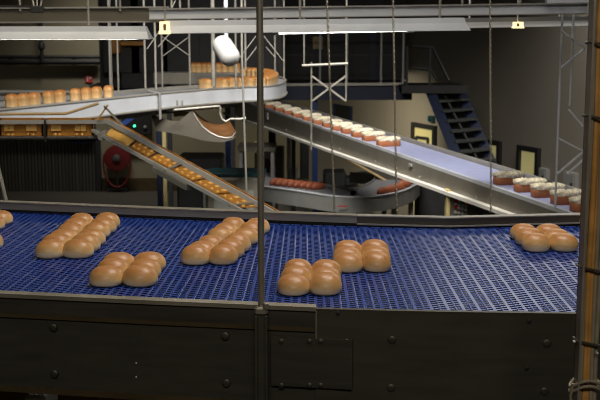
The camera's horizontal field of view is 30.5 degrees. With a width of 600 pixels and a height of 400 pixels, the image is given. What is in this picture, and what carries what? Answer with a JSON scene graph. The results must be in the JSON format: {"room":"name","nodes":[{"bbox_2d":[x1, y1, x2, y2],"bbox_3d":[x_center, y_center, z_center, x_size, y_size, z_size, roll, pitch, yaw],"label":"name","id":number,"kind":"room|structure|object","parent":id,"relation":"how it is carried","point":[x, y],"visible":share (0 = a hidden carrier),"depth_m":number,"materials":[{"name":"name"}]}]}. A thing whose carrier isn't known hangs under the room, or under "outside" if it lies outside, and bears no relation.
{"room":"processing plant","nodes":[
{"label":"processing plant","id":0,"kind":"room"},
{"bbox_2d":[0,102,278,210],"bbox_3d":[-1.086,-0.291,7.029,3.044,0.580,0.777,7,11,35],"label":"conveyor","id":1,"kind":"object","parent":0,"point":[168,174],"visible":0.9,"depth_m":7.10,"materials":[{"name":"metal"}]},
{"bbox_2d":[0,169,7,199],"bbox_3d":[-1.637,-0.050,6.072,0.086,0.340,0.024,0,9,0],"label":"rod","id":2,"kind":"object","parent":1,"relation":"attached to","point":[2,186],"visible":0.47,"depth_m":6.06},
{"bbox_2d":[0,118,44,135],"bbox_3d":[-1.911,-0.498,7.568,0.300,0.129,0.072,0,9,0],"label":"tray","id":3,"kind":"object","parent":1,"relation":"on","point":[5,129],"visible":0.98,"depth_m":7.55,"materials":[{"name":"plastic"}]},
{"bbox_2d":[46,118,93,135],"bbox_3d":[-1.582,-0.498,7.568,0.327,0.129,0.072,0,9,0],"label":"tray","id":4,"kind":"object","parent":1,"relation":"on","point":[51,129],"visible":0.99,"depth_m":7.55,"materials":[{"name":"plastic"}]},
{"bbox_2d":[106,122,140,145],"bbox_3d":[-1.183,-0.442,7.365,0.126,0.130,0.354,-7,12,-37],"label":"tray","id":5,"kind":"object","parent":1,"relation":"on","point":[117,135],"visible":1,"depth_m":7.33,"materials":[{"name":"food"}]},
{"bbox_2d":[129,137,163,156],"bbox_3d":[-0.998,-0.346,7.146,0.139,0.102,0.302,-7,12,-37],"label":"tray","id":6,"kind":"object","parent":1,"relation":"on","point":[137,146],"visible":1,"depth_m":7.11,"materials":[{"name":"food"}]},
{"bbox_2d":[149,153,186,167],"bbox_3d":[-0.831,-0.260,6.949,0.151,0.088,0.311,-7,12,-37],"label":"tray","id":7,"kind":"object","parent":1,"relation":"on","point":[159,158],"visible":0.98,"depth_m":6.92,"materials":[{"name":"food"}]},
{"bbox_2d":[171,166,202,180],"bbox_3d":[-0.665,-0.175,6.752,0.163,0.074,0.320,-7,12,-37],"label":"tray","id":8,"kind":"object","parent":1,"relation":"on","point":[190,175],"visible":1,"depth_m":6.71,"materials":[{"name":"plastic"}]},
{"bbox_2d":[193,177,228,193],"bbox_3d":[-0.499,-0.088,6.555,0.176,0.064,0.330,-7,12,-37],"label":"tray","id":9,"kind":"object","parent":1,"relation":"on","point":[204,183],"visible":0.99,"depth_m":6.52,"materials":[{"name":"plastic"}]},
{"bbox_2d":[217,193,257,207],"bbox_3d":[-0.332,0.000,6.359,0.188,0.055,0.339,-7,12,-37],"label":"tray","id":10,"kind":"object","parent":1,"relation":"on","point":[232,198],"visible":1,"depth_m":6.33,"materials":[{"name":"food"}]},
{"bbox_2d":[0,0,309,180],"bbox_3d":[-6.863,-3.720,28.929,14.274,7.000,0.300,0,9,0],"label":"wall","id":11,"kind":"structure","parent":0,"point":[12,77],"depth_m":28.88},
{"bbox_2d":[0,55,98,58],"bbox_3d":[-7.534,-3.727,28.649,4.676,0.095,0.250,0,9,0],"label":"pipe","id":12,"kind":"object","parent":11,"relation":"attached to","point":[1,56],"visible":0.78,"depth_m":28.54,"materials":[{"name":"metal"}]},
{"bbox_2d":[0,59,99,64],"bbox_3d":[-7.539,-3.598,28.660,4.679,0.133,0.270,0,9,0],"label":"pipe","id":13,"kind":"object","parent":11,"relation":"attached to","point":[2,61],"visible":0.86,"depth_m":28.55,"materials":[{"name":"metal"}]},
{"bbox_2d":[0,124,101,191],"bbox_3d":[-7.401,-1.203,29.032,4.248,1.997,0.290,0,9,0],"label":"door","id":14,"kind":"structure","parent":11,"relation":"in","point":[25,164],"depth_m":29.14,"materials":[{"name":"black paint"}]},
{"bbox_2d":[102,145,131,187],"bbox_3d":[-4.816,-0.883,29.042,0.770,1.147,0.387,0,9,0],"label":"hose reel","id":15,"kind":"object","parent":11,"relation":"attached to","point":[115,158],"visible":0.94,"depth_m":28.88,"materials":[{"name":"red metal"}]},
{"bbox_2d":[106,188,128,191],"bbox_3d":[-4.841,-0.264,29.206,0.560,0.100,0.230,0,9,0],"label":"wall box","id":16,"kind":"object","parent":11,"relation":"attached to","point":[107,189],"visible":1,"depth_m":29.09,"materials":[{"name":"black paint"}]},
{"bbox_2d":[121,116,151,134],"bbox_3d":[-4.287,-2.006,28.879,0.770,0.576,0.348,0,9,0],"label":"control box","id":17,"kind":"object","parent":11,"relation":"attached to","point":[141,125],"visible":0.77,"depth_m":28.76,"materials":[{"name":"black paint"}]},
{"bbox_2d":[102,178,299,190],"bbox_3d":[-6.838,-0.412,29.303,14.124,0.350,0.030,0,9,0],"label":"baseboard","id":18,"kind":"structure","parent":11,"relation":"attached to","point":[134,184],"depth_m":29.29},
{"bbox_2d":[0,191,375,213],"bbox_3d":[1.000,2.497,13.227,30.000,0.200,33.300,0,9,0],"label":"floor","id":19,"kind":"structure","parent":0,"point":[138,198],"depth_m":28.25,"materials":[{"name":"concrete"}]},
{"bbox_2d":[25,393,57,399],"bbox_3d":[-0.907,2.248,4.117,0.071,3.232,0.200,0,9,0],"label":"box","id":20,"kind":"object","parent":19,"relation":"on","point":[30,396],"visible":0.44,"depth_m":3.77,"materials":[{"name":"metal"}]},
{"bbox_2d":[0,391,130,399],"bbox_3d":[-0.955,2.252,4.402,0.786,3.133,0.060,0,9,0],"label":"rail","id":21,"kind":"object","parent":19,"relation":"on","point":[4,395],"visible":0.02,"depth_m":4.12,"materials":[{"name":"metal"}]},
{"bbox_2d":[156,131,162,206],"bbox_3d":[-1.671,0.762,13.298,0.060,3.202,0.060,0,9,0],"label":"square post","id":22,"kind":"object","parent":19,"relation":"on","point":[158,133],"visible":0.26,"depth_m":13.11,"materials":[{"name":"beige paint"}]},
{"bbox_2d":[162,132,167,206],"bbox_3d":[-1.637,0.739,13.497,0.045,3.182,0.045,0,9,0],"label":"square post","id":23,"kind":"object","parent":19,"relation":"on","point":[163,133],"visible":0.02,"depth_m":13.32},
{"bbox_2d":[98,0,282,141],"bbox_3d":[-1.753,-1.988,18.497,2.935,6.950,2.250,0,9,0],"label":"wall","id":24,"kind":"structure","parent":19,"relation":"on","point":[131,59],"depth_m":17.31,"materials":[{"name":"black paint"}]},
{"bbox_2d":[111,40,142,53],"bbox_3d":[-2.693,-2.416,17.180,0.505,0.250,0.300,0,9,0],"label":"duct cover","id":25,"kind":"object","parent":24,"relation":"attached to","point":[121,43],"visible":0.56,"depth_m":17.12,"materials":[{"name":"metal"}]},
{"bbox_2d":[154,72,234,206],"bbox_3d":[-1.370,0.122,15.351,1.194,3.801,0.540,0,9,0],"label":"support frame","id":26,"kind":"object","parent":19,"relation":"on","point":[169,78],"visible":0.3,"depth_m":15.06,"materials":[{"name":"grey metal"}]},
{"bbox_2d":[177,152,224,207],"bbox_3d":[-1.711,0.306,19.186,0.767,2.200,0.830,0,9,0],"label":"machine","id":27,"kind":"object","parent":19,"relation":"on","point":[193,198],"visible":0.3,"depth_m":18.72,"materials":[{"name":"black paint"}]},
{"bbox_2d":[206,168,257,209],"bbox_3d":[-0.793,0.968,13.625,0.679,2.689,0.620,0,9,0],"label":"machine","id":28,"kind":"object","parent":19,"relation":"on","point":[234,176],"visible":0.22,"depth_m":13.17,"materials":[{"name":"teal metal"}]},
{"bbox_2d":[89,32,411,211],"bbox_3d":[-0.890,-1.250,21.741,5.837,4.445,3.485,0,9,0],"label":"gantry","id":29,"kind":"object","parent":19,"relation":"on","point":[380,89],"visible":0.36,"depth_m":19.90,"materials":[{"name":"metal"}]},
{"bbox_2d":[285,0,406,79],"bbox_3d":[-0.602,-4.299,22.217,5.412,3.650,1.360,0,9,0],"label":"wall opening","id":30,"kind":"object","parent":29,"relation":"on","point":[359,67],"visible":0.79,"depth_m":21.80,"materials":[{"name":"black paint"}]},
{"bbox_2d":[313,37,322,48],"bbox_3d":[0.355,-3.107,21.759,0.200,0.240,0.030,0,9,0],"label":"notice board","id":31,"kind":"object","parent":30,"relation":"attached to","point":[315,39],"visible":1,"depth_m":21.74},
{"bbox_2d":[398,44,498,214],"bbox_3d":[2.714,-0.866,18.928,1.477,3.559,3.614,-3,10,-20],"label":"staircase","id":32,"kind":"structure","parent":29,"relation":"attached to","point":[460,127],"depth_m":19.19,"materials":[{"name":"metal"}]},
{"bbox_2d":[237,142,276,207],"bbox_3d":[-0.648,0.457,16.946,0.573,2.625,0.700,0,9,0],"label":"work table","id":33,"kind":"object","parent":19,"relation":"on","point":[250,146],"visible":0.38,"depth_m":16.46,"materials":[{"name":"grey paint"}]},
{"bbox_2d":[264,145,283,208],"bbox_3d":[-0.426,0.319,18.383,0.326,2.433,0.420,0,9,0],"label":"tall cabinet","id":34,"kind":"object","parent":19,"relation":"on","point":[279,154],"visible":0.16,"depth_m":18.03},
{"bbox_2d":[287,138,290,178],"bbox_3d":[-0.175,0.233,17.771,0.070,2.800,0.070,0,9,0],"label":"square post","id":35,"kind":"object","parent":19,"relation":"on","point":[288,139],"visible":0.02,"depth_m":17.57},
{"bbox_2d":[277,179,308,211],"bbox_3d":[-0.111,0.674,17.539,0.500,2.006,0.350,0,9,0],"label":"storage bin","id":36,"kind":"object","parent":19,"relation":"on","point":[281,207],"visible":0.1,"depth_m":17.27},
{"bbox_2d":[287,166,298,179],"bbox_3d":[-0.110,-0.422,17.360,0.190,0.215,0.184,0,9,0],"label":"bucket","id":37,"kind":"object","parent":36,"relation":"on","point":[289,168],"visible":0.66,"depth_m":17.31,"materials":[{"name":"plastic"}]},
{"bbox_2d":[0,200,599,399],"bbox_3d":[0.282,1.994,3.942,4.435,3.792,1.628,1,9,3],"label":"conveyor","id":38,"kind":"object","parent":19,"relation":"on","point":[461,310],"visible":0.69,"depth_m":3.00,"materials":[{"name":"blue plastic"}]},
{"bbox_2d":[0,210,12,228],"bbox_3d":[-1.169,0.077,4.006,0.195,0.055,0.295,0,9,0],"label":"bread roll batch","id":39,"kind":"object","parent":38,"relation":"on","point":[6,218],"visible":1,"depth_m":4.07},
{"bbox_2d":[35,228,105,258],"bbox_3d":[-0.756,0.138,3.627,0.197,0.056,0.291,0,9,0],"label":"bread roll batch","id":40,"kind":"object","parent":38,"relation":"on","point":[67,243],"visible":1,"depth_m":3.51,"materials":[{"name":"food"}]},
{"bbox_2d":[58,212,119,237],"bbox_3d":[-0.754,0.088,3.937,0.194,0.054,0.292,0,9,0],"label":"bread roll batch","id":41,"kind":"object","parent":38,"relation":"on","point":[107,222],"visible":0.77,"depth_m":3.91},
{"bbox_2d":[89,251,165,286],"bbox_3d":[-0.507,0.199,3.254,0.198,0.056,0.291,0,9,0],"label":"bread roll batch","id":42,"kind":"object","parent":38,"relation":"on","point":[116,268],"visible":1,"depth_m":3.14,"materials":[{"name":"food"}]},
{"bbox_2d":[181,233,250,264],"bbox_3d":[-0.269,0.153,3.533,0.182,0.057,0.305,2,9,10],"label":"bread roll batch","id":43,"kind":"object","parent":38,"relation":"on","point":[213,249],"visible":1,"depth_m":3.42,"materials":[{"name":"food"}]},
{"bbox_2d":[207,217,269,244],"bbox_3d":[-0.212,0.103,3.842,0.181,0.056,0.304,1,9,9],"label":"bread roll batch","id":44,"kind":"object","parent":38,"relation":"on","point":[230,225],"visible":0.7,"depth_m":3.80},
{"bbox_2d":[254,0,268,399],"bbox_3d":[-0.096,-1.108,2.654,0.047,3.670,0.048,0,9,0],"label":"post","id":45,"kind":"object","parent":38,"relation":"attached to","point":[261,311],"visible":1,"depth_m":2.86,"materials":[{"name":"metal"}]},
{"bbox_2d":[277,259,341,295],"bbox_3d":[0.029,0.215,3.157,0.188,0.056,0.298,0,9,0],"label":"bread roll batch","id":46,"kind":"object","parent":38,"relation":"on","point":[298,277],"visible":1,"depth_m":3.04,"materials":[{"name":"food"}]},
{"bbox_2d":[332,239,390,272],"bbox_3d":[0.192,0.170,3.435,0.189,0.055,0.295,0,9,0],"label":"bread roll batch","id":47,"kind":"object","parent":38,"relation":"on","point":[373,255],"visible":0.97,"depth_m":3.33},
{"bbox_2d":[510,223,578,251],"bbox_3d":[0.824,0.121,3.726,0.191,0.057,0.294,0,9,0],"label":"bread roll batch","id":48,"kind":"object","parent":38,"relation":"on","point":[542,238],"visible":1,"depth_m":3.62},
{"bbox_2d":[300,142,308,179],"bbox_3d":[0.077,0.099,19.157,0.154,2.618,0.520,0,9,0],"label":"tall cabinet","id":49,"kind":"object","parent":19,"relation":"on","point":[304,148],"visible":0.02,"depth_m":18.78,"materials":[{"name":"black paint"}]},
{"bbox_2d":[317,169,359,213],"bbox_3d":[0.681,0.394,19.722,0.735,1.853,0.800,0,9,0],"label":"machine","id":50,"kind":"object","parent":19,"relation":"on","point":[340,177],"visible":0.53,"depth_m":19.31,"materials":[{"name":"black paint"}]},
{"bbox_2d":[264,170,419,214],"bbox_3d":[0.731,0.871,15.332,2.209,2.330,2.523,9,13,42],"label":"conveyor","id":51,"kind":"object","parent":19,"relation":"on","point":[364,198],"visible":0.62,"depth_m":14.26,"materials":[{"name":"grey metal"}]},
{"bbox_2d":[311,182,324,189],"bbox_3d":[0.242,-0.187,14.480,0.228,0.092,0.073,-7,12,-36],"label":"loaf","id":52,"kind":"object","parent":51,"relation":"on","point":[319,185],"visible":1,"depth_m":14.44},
{"bbox_2d":[344,158,398,214],"bbox_3d":[0.981,0.499,15.740,1.477,2.932,0.595,0,9,0],"label":"chute","id":53,"kind":"object","parent":19,"relation":"on","point":[384,176],"visible":0.11,"depth_m":15.34,"materials":[{"name":"metal"}]},
{"bbox_2d":[222,99,578,214],"bbox_3d":[0.551,0.662,13.923,0.609,3.197,13.312,-2,10,-14],"label":"conveyor","id":54,"kind":"object","parent":19,"relation":"on","point":[435,168],"visible":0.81,"depth_m":10.86,"materials":[{"name":"grey metal"}]},
{"bbox_2d":[264,101,280,108],"bbox_3d":[-0.421,-1.457,16.858,0.264,0.110,0.122,-2,9,-12],"label":"loaf","id":55,"kind":"object","parent":54,"relation":"on","point":[268,104],"visible":0.77,"depth_m":16.80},
{"bbox_2d":[273,104,291,111],"bbox_3d":[-0.256,-1.367,16.311,0.264,0.110,0.122,-3,10,-16],"label":"loaf","id":56,"kind":"object","parent":54,"relation":"on","point":[278,107],"visible":0.77,"depth_m":16.25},
{"bbox_2d":[282,107,300,114],"bbox_3d":[-0.116,-1.283,15.798,0.264,0.110,0.122,-3,10,-17],"label":"loaf","id":57,"kind":"object","parent":54,"relation":"on","point":[287,110],"visible":0.73,"depth_m":15.74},
{"bbox_2d":[291,109,310,117],"bbox_3d":[0.016,-1.204,15.317,0.264,0.110,0.122,-3,10,-17],"label":"loaf","id":58,"kind":"object","parent":54,"relation":"on","point":[295,113],"visible":0.71,"depth_m":15.26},
{"bbox_2d":[302,113,321,120],"bbox_3d":[0.160,-1.119,14.791,0.264,0.110,0.122,-2,10,-12],"label":"loaf","id":59,"kind":"object","parent":54,"relation":"on","point":[305,116],"visible":0.73,"depth_m":14.73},
{"bbox_2d":[312,116,329,124],"bbox_3d":[0.287,-1.038,14.301,0.264,0.110,0.122,-2,10,-13],"label":"loaf","id":60,"kind":"object","parent":54,"relation":"on","point":[317,120],"visible":0.65,"depth_m":14.24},
{"bbox_2d":[322,119,342,127],"bbox_3d":[0.408,-0.974,13.905,0.264,0.110,0.122,-2,10,-12],"label":"loaf","id":61,"kind":"object","parent":54,"relation":"on","point":[325,122],"visible":0.6,"depth_m":13.85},
{"bbox_2d":[331,122,352,130],"bbox_3d":[0.516,-0.908,13.508,0.264,0.110,0.122,-2,9,-12],"label":"loaf","id":62,"kind":"object","parent":54,"relation":"on","point":[336,125],"visible":0.69,"depth_m":13.45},
{"bbox_2d":[340,124,362,133],"bbox_3d":[0.618,-0.851,13.155,0.264,0.110,0.122,-3,10,-16],"label":"loaf","id":63,"kind":"object","parent":54,"relation":"on","point":[345,129],"visible":0.76,"depth_m":13.09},
{"bbox_2d":[351,127,373,137],"bbox_3d":[0.724,-0.785,12.755,0.264,0.110,0.122,-3,10,-16],"label":"loaf","id":64,"kind":"object","parent":54,"relation":"on","point":[355,132],"visible":0.72,"depth_m":12.69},
{"bbox_2d":[361,131,385,140],"bbox_3d":[0.828,-0.722,12.369,0.264,0.110,0.122,-3,10,-15],"label":"loaf","id":65,"kind":"object","parent":54,"relation":"on","point":[366,135],"visible":0.93,"depth_m":12.31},
{"bbox_2d":[376,136,400,146],"bbox_3d":[0.952,-0.635,11.836,0.264,0.110,0.122,-3,10,-16],"label":"loaf","id":66,"kind":"object","parent":54,"relation":"on","point":[383,141],"visible":0.94,"depth_m":11.78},
{"bbox_2d":[492,171,525,184],"bbox_3d":[1.729,-0.187,9.101,0.264,0.110,0.122,-3,10,-15],"label":"loaf","id":67,"kind":"object","parent":54,"relation":"on","point":[499,177],"visible":0.9,"depth_m":9.05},
{"bbox_2d":[513,177,547,192],"bbox_3d":[1.824,-0.123,8.709,0.264,0.110,0.122,-2,10,-13],"label":"loaf","id":68,"kind":"object","parent":54,"relation":"on","point":[521,185],"visible":0.81,"depth_m":8.65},
{"bbox_2d":[530,182,565,197],"bbox_3d":[1.904,-0.080,8.443,0.264,0.110,0.122,-2,10,-12],"label":"loaf","id":69,"kind":"object","parent":54,"relation":"on","point":[538,190],"visible":0.84,"depth_m":8.39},
{"bbox_2d":[550,188,580,204],"bbox_3d":[1.983,-0.028,8.128,0.264,0.110,0.122,-2,10,-12],"label":"loaf","id":70,"kind":"object","parent":54,"relation":"on","point":[563,195],"visible":0.73,"depth_m":8.07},
{"bbox_2d":[554,14,584,209],"bbox_3d":[1.875,-0.597,7.596,0.198,1.355,0.031,0,9,0],"label":"frame","id":71,"kind":"object","parent":54,"relation":"on","point":[573,40],"visible":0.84,"depth_m":7.58,"materials":[{"name":"silver metal"}]},
{"bbox_2d":[569,195,580,212],"bbox_3d":[2.047,0.023,7.815,0.264,0.110,0.122,-3,10,-16],"label":"loaf","id":72,"kind":"object","parent":54,"relation":"on","point":[575,202],"visible":0.38,"depth_m":7.75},
{"bbox_2d":[414,186,444,215],"bbox_3d":[1.911,0.758,16.124,0.456,2.296,0.420,0,9,0],"label":"tall cabinet","id":73,"kind":"object","parent":19,"relation":"on","point":[429,202],"visible":0.02,"depth_m":15.81,"materials":[{"name":"metal"}]},
{"bbox_2d":[445,188,475,215],"bbox_3d":[1.428,1.390,10.026,0.267,3.019,0.180,0,9,0],"label":"panel","id":74,"kind":"object","parent":19,"relation":"on","point":[453,207],"visible":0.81,"depth_m":9.73,"materials":[{"name":"metal"}]},
{"bbox_2d":[476,206,495,214],"bbox_3d":[1.703,1.384,10.403,0.180,2.908,0.315,0,9,0],"label":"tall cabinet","id":75,"kind":"object","parent":19,"relation":"on","point":[479,211],"visible":0.02,"depth_m":10.04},
{"bbox_2d":[568,0,599,399],"bbox_3d":[0.629,0.612,2.451,0.082,7.000,0.055,0,9,0],"label":"post","id":76,"kind":"object","parent":19,"relation":"on","point":[584,385],"visible":1,"depth_m":2.36,"materials":[{"name":"metal"}]},
{"bbox_2d":[310,0,588,214],"bbox_3d":[7.609,-1.041,12.557,0.300,7.000,36.303,-4,10,-23],"label":"wall","id":77,"kind":"structure","parent":0,"point":[524,62],"depth_m":20.70,"materials":[{"name":"paint"}]},
{"bbox_2d":[333,104,352,120],"bbox_3d":[1.056,-2.088,27.151,0.060,0.507,0.973,-4,10,-23],"label":"window","id":78,"kind":"structure","parent":77,"relation":"in","point":[342,111],"depth_m":27.10,"materials":[{"name":"glass"}]},
{"bbox_2d":[411,122,436,214],"bbox_3d":[2.646,-0.485,23.691,0.084,2.306,0.995,-4,10,-23],"label":"door","id":79,"kind":"structure","parent":77,"relation":"in","point":[426,133],"depth_m":23.51,"materials":[{"name":"black paint"}]},
{"bbox_2d":[487,139,501,164],"bbox_3d":[3.648,-0.072,21.435,0.080,2.220,0.812,-4,10,-23],"label":"door","id":80,"kind":"structure","parent":77,"relation":"in","point":[496,145],"depth_m":20.96,"materials":[{"name":"black paint"}]},
{"bbox_2d":[516,145,540,175],"bbox_3d":[4.173,0.121,20.247,0.080,2.221,0.662,-4,10,-23],"label":"door","id":81,"kind":"structure","parent":77,"relation":"in","point":[528,158],"depth_m":20.10,"materials":[{"name":"black paint"}]},
{"bbox_2d":[539,168,549,179],"bbox_3d":[4.356,-0.400,19.696,0.112,0.334,0.221,-4,10,-23],"label":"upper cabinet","id":82,"kind":"object","parent":77,"relation":"attached to","point":[543,172],"visible":0.5,"depth_m":19.61,"materials":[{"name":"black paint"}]},
{"bbox_2d":[563,171,578,187],"bbox_3d":[4.662,-0.261,19.009,0.112,0.437,0.329,-4,10,-23],"label":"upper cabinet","id":83,"kind":"object","parent":77,"relation":"attached to","point":[572,179],"visible":0.64,"depth_m":18.90,"materials":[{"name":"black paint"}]},
{"bbox_3d":[1.000,-4.609,12.064,30.000,0.200,33.300,0,9,0],"label":"ceiling","id":84,"kind":"structure","parent":0,"visible":0},
{"bbox_2d":[0,0,43,12],"bbox_3d":[-1.908,-2.371,6.619,0.664,2.458,0.090,0,9,0],"label":"junction box","id":85,"kind":"object","parent":84,"relation":"hanging from","point":[33,9],"visible":1,"depth_m":6.79,"materials":[{"name":"black paint"}]},
{"bbox_2d":[38,0,44,62],"bbox_3d":[-6.681,-5.333,28.209,0.166,3.585,0.170,0,9,0],"label":"pipe","id":86,"kind":"object","parent":84,"relation":"hanging from","point":[41,46],"visible":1,"depth_m":28.38,"materials":[{"name":"metal"}]},
{"bbox_2d":[0,0,116,99],"bbox_3d":[-2.923,-2.792,12.108,2.248,3.399,0.044,0,9,0],"label":"support beam","id":87,"kind":"structure","parent":84,"relation":"hanging from","point":[1,91],"depth_m":12.35,"materials":[{"name":"silver metal"}]},
{"bbox_2d":[0,0,153,39],"bbox_3d":[-1.722,-2.271,6.519,1.623,2.622,0.240,0,9,0],"label":"fluorescent fixture","id":88,"kind":"object","parent":84,"relation":"hanging from","point":[6,32],"visible":1,"depth_m":6.67,"materials":[{"name":"white paint"}]},
{"bbox_2d":[107,0,118,90],"bbox_3d":[-1.884,-2.686,10.909,0.101,3.222,0.020,0,9,0],"label":"frame","id":89,"kind":"object","parent":84,"relation":"hanging from","point":[107,0],"visible":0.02,"depth_m":11.11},
{"bbox_2d":[142,0,168,89],"bbox_3d":[-1.351,-2.604,10.209,0.257,3.157,0.030,0,9,0],"label":"frame","id":90,"kind":"object","parent":84,"relation":"hanging from","point":[143,1],"visible":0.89,"depth_m":10.40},
{"bbox_2d":[159,0,170,33],"bbox_3d":[-0.783,-2.236,6.170,0.059,2.580,0.100,0,9,0],"label":"holder","id":91,"kind":"object","parent":84,"relation":"hanging from","point":[166,24],"visible":1,"depth_m":6.35,"materials":[{"name":"yellow"}]},
{"bbox_2d":[160,0,190,86],"bbox_3d":[-1.288,-2.745,11.199,0.309,3.199,0.030,0,9,0],"label":"frame","id":92,"kind":"object","parent":84,"relation":"hanging from","point":[188,37],"visible":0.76,"depth_m":11.39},
{"bbox_2d":[0,73,287,141],"bbox_3d":[-1.335,-0.823,10.750,1.717,0.553,7.137,3,10,15],"label":"conveyor","id":93,"kind":"object","parent":92,"relation":"hanging from","point":[128,105],"depth_m":10.62,"materials":[{"name":"grey metal"}]},
{"bbox_2d":[4,94,17,107],"bbox_3d":[-2.319,-0.797,8.841,0.085,0.114,0.136,1,9,6],"label":"loaf","id":94,"kind":"object","parent":93,"relation":"on","point":[10,99],"visible":0.87,"depth_m":8.79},
{"bbox_2d":[17,93,29,106],"bbox_3d":[-2.244,-0.810,8.921,0.085,0.114,0.136,1,9,5],"label":"loaf","id":95,"kind":"object","parent":93,"relation":"on","point":[23,99],"visible":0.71,"depth_m":8.87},
{"bbox_2d":[29,92,40,104],"bbox_3d":[-2.185,-0.830,9.043,0.085,0.114,0.136,1,9,9],"label":"loaf","id":96,"kind":"object","parent":93,"relation":"on","point":[35,97],"visible":0.7,"depth_m":8.99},
{"bbox_2d":[42,91,54,103],"bbox_3d":[-2.108,-0.860,9.222,0.085,0.114,0.136,1,9,7],"label":"loaf","id":97,"kind":"object","parent":93,"relation":"on","point":[48,97],"visible":0.82,"depth_m":9.17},
{"bbox_2d":[54,90,65,102],"bbox_3d":[-2.044,-0.883,9.363,0.085,0.114,0.136,1,9,6],"label":"loaf","id":98,"kind":"object","parent":93,"relation":"on","point":[60,95],"visible":0.77,"depth_m":9.31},
{"bbox_2d":[69,88,80,100],"bbox_3d":[-1.955,-0.916,9.566,0.085,0.114,0.136,0,9,3],"label":"loaf","id":99,"kind":"object","parent":93,"relation":"on","point":[75,93],"visible":0.82,"depth_m":9.51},
{"bbox_2d":[81,87,91,99],"bbox_3d":[-1.887,-0.939,9.707,0.085,0.114,0.136,1,9,6],"label":"loaf","id":100,"kind":"object","parent":93,"relation":"on","point":[86,92],"visible":0.81,"depth_m":9.65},
{"bbox_2d":[91,86,101,98],"bbox_3d":[-1.818,-0.959,9.828,0.085,0.114,0.136,1,9,6],"label":"loaf","id":101,"kind":"object","parent":93,"relation":"on","point":[96,90],"visible":0.8,"depth_m":9.77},
{"bbox_2d":[103,85,113,97],"bbox_3d":[-1.740,-0.985,9.989,0.085,0.114,0.136,0,9,0],"label":"loaf","id":102,"kind":"object","parent":93,"relation":"on","point":[108,89],"visible":0.83,"depth_m":9.93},
{"bbox_2d":[198,78,212,88],"bbox_3d":[-0.960,-1.182,11.191,0.170,0.114,0.091,9,13,44],"label":"loaf","id":103,"kind":"object","parent":93,"relation":"on","point":[204,83],"visible":0.72,"depth_m":11.14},
{"bbox_2d":[215,77,229,87],"bbox_3d":[-0.805,-1.207,11.347,0.170,0.114,0.091,8,13,42],"label":"loaf","id":104,"kind":"object","parent":93,"relation":"on","point":[219,82],"visible":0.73,"depth_m":11.30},
{"bbox_2d":[244,76,255,85],"bbox_3d":[-0.546,-1.239,11.542,0.170,0.114,0.091,9,13,43],"label":"loaf","id":105,"kind":"object","parent":93,"relation":"on","point":[249,81],"visible":0.63,"depth_m":11.49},
{"bbox_2d":[210,0,214,85],"bbox_3d":[-0.799,-2.584,9.913,0.033,3.102,0.033,4,10,22],"label":"frame","id":106,"kind":"object","parent":84,"relation":"hanging from","point":[211,1],"visible":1,"depth_m":10.11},
{"bbox_2d":[212,0,239,66],"bbox_3d":[-0.629,-2.565,9.146,0.176,2.891,0.282,-7,11,-35],"label":"hanging lamp","id":107,"kind":"object","parent":84,"relation":"hanging from","point":[224,48],"visible":0.99,"depth_m":9.29,"materials":[{"name":"white plastic"}]},
{"bbox_2d":[240,0,247,189],"bbox_3d":[-0.482,-2.044,9.292,0.048,3.966,0.018,0,9,0],"label":"wire","id":108,"kind":"object","parent":84,"relation":"hanging from","point":[241,1],"visible":1,"depth_m":9.49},
{"bbox_2d":[234,0,256,87],"bbox_3d":[-0.510,-2.679,10.703,0.275,3.169,0.030,0,9,0],"label":"frame","id":109,"kind":"object","parent":84,"relation":"hanging from","point":[235,34],"visible":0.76,"depth_m":10.89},
{"bbox_2d":[264,0,284,79],"bbox_3d":[-0.278,-2.853,11.688,0.228,3.143,0.030,0,9,0],"label":"frame","id":110,"kind":"object","parent":84,"relation":"hanging from","point":[274,48],"visible":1,"depth_m":11.88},
{"bbox_2d":[0,0,587,22],"bbox_3d":[-0.462,-2.395,6.972,4.613,2.525,0.245,0,9,0],"label":"beam","id":111,"kind":"structure","parent":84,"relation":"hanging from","point":[119,14],"depth_m":7.06,"materials":[{"name":"metal"}]},
{"bbox_2d":[163,0,470,34],"bbox_3d":[0.089,-2.255,6.319,1.812,2.590,0.240,0,9,0],"label":"fluorescent fixture","id":112,"kind":"object","parent":84,"relation":"hanging from","point":[274,26],"visible":0.9,"depth_m":6.46,"materials":[{"name":"white paint"}]},
{"bbox_2d":[302,0,347,149],"bbox_3d":[0.306,-2.640,13.336,0.565,4.095,0.046,0,9,0],"label":"frame","id":113,"kind":"object","parent":84,"relation":"hanging from","point":[345,63],"visible":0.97,"depth_m":13.51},
{"bbox_2d":[326,0,334,211],"bbox_3d":[0.114,-1.668,5.604,0.152,3.517,0.012,0,9,0],"label":"hanging chain","id":114,"kind":"object","parent":84,"relation":"hanging from","point":[326,0],"visible":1,"depth_m":5.79,"materials":[{"name":"metal"}]},
{"bbox_2d":[392,0,397,212],"bbox_3d":[0.462,-1.668,5.604,0.122,3.518,0.012,0,9,0],"label":"hanging chain","id":115,"kind":"object","parent":84,"relation":"hanging from","point":[392,0],"visible":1,"depth_m":5.79,"materials":[{"name":"metal"}]},
{"bbox_2d":[489,0,491,212],"bbox_3d":[0.965,-1.668,5.604,0.126,3.518,0.012,0,9,0],"label":"hanging chain","id":116,"kind":"object","parent":84,"relation":"hanging from","point":[489,0],"visible":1,"depth_m":5.79,"materials":[{"name":"metal"}]},
{"bbox_2d":[465,0,588,27],"bbox_3d":[1.647,-2.590,8.291,1.193,2.566,0.240,0,9,0],"label":"fluorescent fixture","id":117,"kind":"object","parent":84,"relation":"hanging from","point":[506,22],"visible":0.77,"depth_m":8.43,"materials":[{"name":"grey paint"}]},
{"bbox_2d":[545,0,588,2],"bbox_3d":[1.685,-2.415,6.698,0.288,2.397,0.060,0,9,0],"label":"bracket","id":118,"kind":"object","parent":84,"relation":"hanging from","point":[546,1],"visible":0.92,"depth_m":6.86,"materials":[{"name":"metal"}]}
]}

